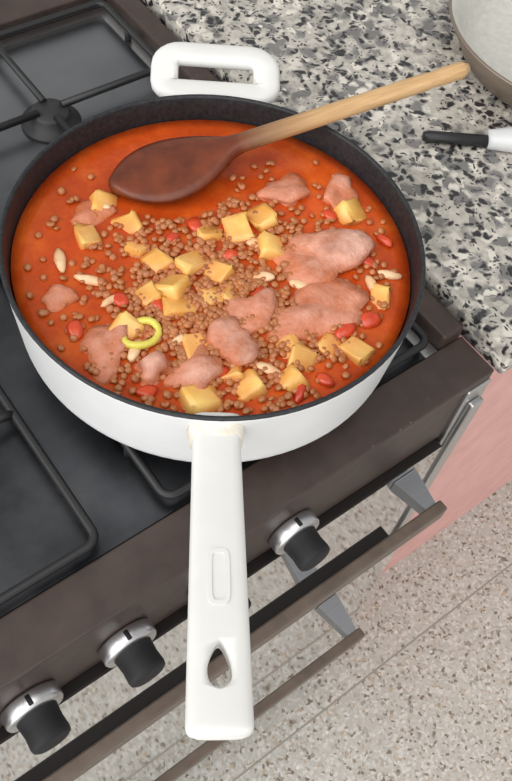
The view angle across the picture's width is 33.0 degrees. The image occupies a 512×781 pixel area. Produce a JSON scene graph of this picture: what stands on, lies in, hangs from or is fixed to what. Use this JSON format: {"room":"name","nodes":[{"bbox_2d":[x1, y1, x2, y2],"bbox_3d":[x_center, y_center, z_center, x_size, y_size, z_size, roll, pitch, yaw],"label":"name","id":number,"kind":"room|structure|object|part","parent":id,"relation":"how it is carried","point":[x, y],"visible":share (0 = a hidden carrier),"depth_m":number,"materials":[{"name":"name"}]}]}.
{"room":"kitchen","nodes":[
{"label":"kitchen","id":0,"kind":"room"},
{"bbox_2d":[175,480,511,780],"bbox_3d":[0.511,1.241,1.012,3.600,0.100,3.460,-30,66,-23],"label":"floor","id":1,"kind":"structure","parent":0,"point":[425,694],"depth_m":1.40,"materials":[{"name":"stone"}]},
{"bbox_2d":[0,0,493,780],"bbox_3d":[-0.255,0.157,1.029,0.620,0.866,0.676,-30,66,-23],"label":"gas stove","id":2,"kind":"object","parent":1,"relation":"on","point":[95,527],"visible":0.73,"depth_m":0.67,"materials":[{"name":"black metal"}]},
{"bbox_3d":[-0.144,0.221,0.579,0.042,0.043,0.034,-30,66,-23],"label":"knob","id":3,"kind":"part","parent":2,"relation":"part of","materials":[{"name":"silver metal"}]},
{"bbox_3d":[-0.230,-0.088,0.686,0.377,0.016,0.352,-30,66,-23],"label":"burner","id":4,"kind":"part","parent":2,"relation":"part of","materials":[{"name":"grey metal"}]},
{"bbox_3d":[-0.084,0.186,0.607,0.042,0.043,0.034,-30,66,-23],"label":"knob","id":5,"kind":"part","parent":2,"relation":"part of","materials":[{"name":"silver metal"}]},
{"bbox_2d":[0,42,425,739],"bbox_3d":[-0.009,-0.048,0.617,0.300,0.094,0.516,-19,62,-18],"label":"saute pan","id":6,"kind":"object","parent":2,"relation":"on","point":[216,444],"visible":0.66,"depth_m":0.56,"materials":[{"name":"white ceramic"}]},
{"bbox_2d":[11,120,409,415],"bbox_3d":[-0.032,-0.087,0.644,0.288,0.069,0.288,-30,66,-23],"label":"stew","id":7,"kind":"object","parent":6,"relation":"in","point":[279,283],"visible":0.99,"depth_m":0.61,"materials":[{"name":"orange food"}]},
{"bbox_2d":[108,62,469,203],"bbox_3d":[0.033,-0.198,0.661,0.296,0.056,0.062,-13,60,-14],"label":"wooden spoon","id":8,"kind":"object","parent":7,"relation":"on","point":[178,168],"visible":1,"depth_m":0.65,"materials":[{"name":"brown wood"}]},
{"bbox_3d":[-0.032,-0.253,0.714,0.102,0.034,0.095,-30,66,-23],"label":"helper handle","id":9,"kind":"part","parent":6,"relation":"part of","materials":[{"name":"white plastic"}]},
{"bbox_3d":[-0.022,0.097,0.491,0.134,0.040,0.173,-30,66,-23],"label":"long handle","id":10,"kind":"part","parent":6,"relation":"part of","materials":[{"name":"white plastic"}]},
{"bbox_3d":[-0.107,0.421,1.037,0.564,0.511,0.028,-30,66,-23],"label":"door","id":11,"kind":"part","parent":2,"relation":"part of","materials":[{"name":"metal"}]},
{"bbox_2d":[0,7,436,617],"bbox_3d":[-0.233,-0.084,0.698,0.572,0.010,0.519,-30,66,-23],"label":"cooktop","id":12,"kind":"object","parent":2,"relation":"in","point":[66,56],"depth_m":0.63,"materials":[{"name":"black metal"}]},
{"bbox_3d":[-0.075,0.225,0.737,0.564,0.196,0.014,-30,66,-23],"label":"oven door","id":13,"kind":"part","parent":2,"relation":"part of","materials":[{"name":"metal"}]},
{"bbox_3d":[-0.065,0.146,0.622,0.568,0.072,0.012,-30,66,-23],"label":"control panel","id":14,"kind":"part","parent":2,"relation":"part of","materials":[{"name":"brown metal"}]},
{"bbox_3d":[-0.050,0.204,0.658,0.503,0.020,0.045,-30,66,-23],"label":"oven door handle","id":15,"kind":"part","parent":2,"relation":"part of","materials":[{"name":"metal"}]},
{"bbox_3d":[-0.059,0.323,0.821,0.393,0.016,0.051,-30,66,-23],"label":"door handle","id":16,"kind":"part","parent":2,"relation":"part of","materials":[{"name":"metal"}]},
{"bbox_3d":[0.036,0.118,0.665,0.042,0.043,0.034,-30,66,-23],"label":"knob","id":17,"kind":"part","parent":2,"relation":"part of","materials":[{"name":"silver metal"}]},
{"bbox_2d":[389,378,490,534],"bbox_3d":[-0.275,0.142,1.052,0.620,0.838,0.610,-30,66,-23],"label":"oven door hinge","id":18,"kind":"object","parent":2,"relation":"in","point":[428,417],"depth_m":0.71,"materials":[{"name":"grey metal"}]},
{"bbox_2d":[140,0,511,573],"bbox_3d":[0.558,-0.375,1.458,1.489,0.872,0.664,-30,66,-23],"label":"kitchen counter","id":19,"kind":"object","parent":1,"relation":"on","point":[459,197],"depth_m":0.84,"materials":[{"name":"stone"}]},
{"bbox_2d":[140,0,511,373],"bbox_3d":[0.601,-0.598,1.105,1.489,0.032,0.664,-30,66,-23],"label":"countertop","id":20,"kind":"structure","parent":19,"relation":"attached to","point":[459,197],"depth_m":0.82,"materials":[{"name":"grey stone"}]},
{"bbox_2d":[381,335,511,573],"bbox_3d":[0.543,-0.387,1.483,1.483,0.840,0.610,-30,66,-23],"label":"base cabinet","id":21,"kind":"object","parent":19,"relation":"attached to","point":[480,463],"depth_m":1.25,"materials":[{"name":"paint"}]},
{"bbox_2d":[422,127,511,152],"bbox_3d":[0.247,-0.232,0.798,0.186,0.022,0.032,3,58,-5],"label":"gas lighter","id":22,"kind":"object","parent":19,"relation":"on","point":[500,139],"visible":1,"depth_m":0.79,"materials":[{"name":"black plastic"}]},
{"bbox_2d":[449,0,511,106],"bbox_3d":[0.394,-0.326,0.847,0.426,0.070,0.260,18,58,5],"label":"bowl","id":23,"kind":"object","parent":19,"relation":"on","point":[483,28],"visible":1,"depth_m":0.88,"materials":[{"name":"white ceramic"}]}
]}

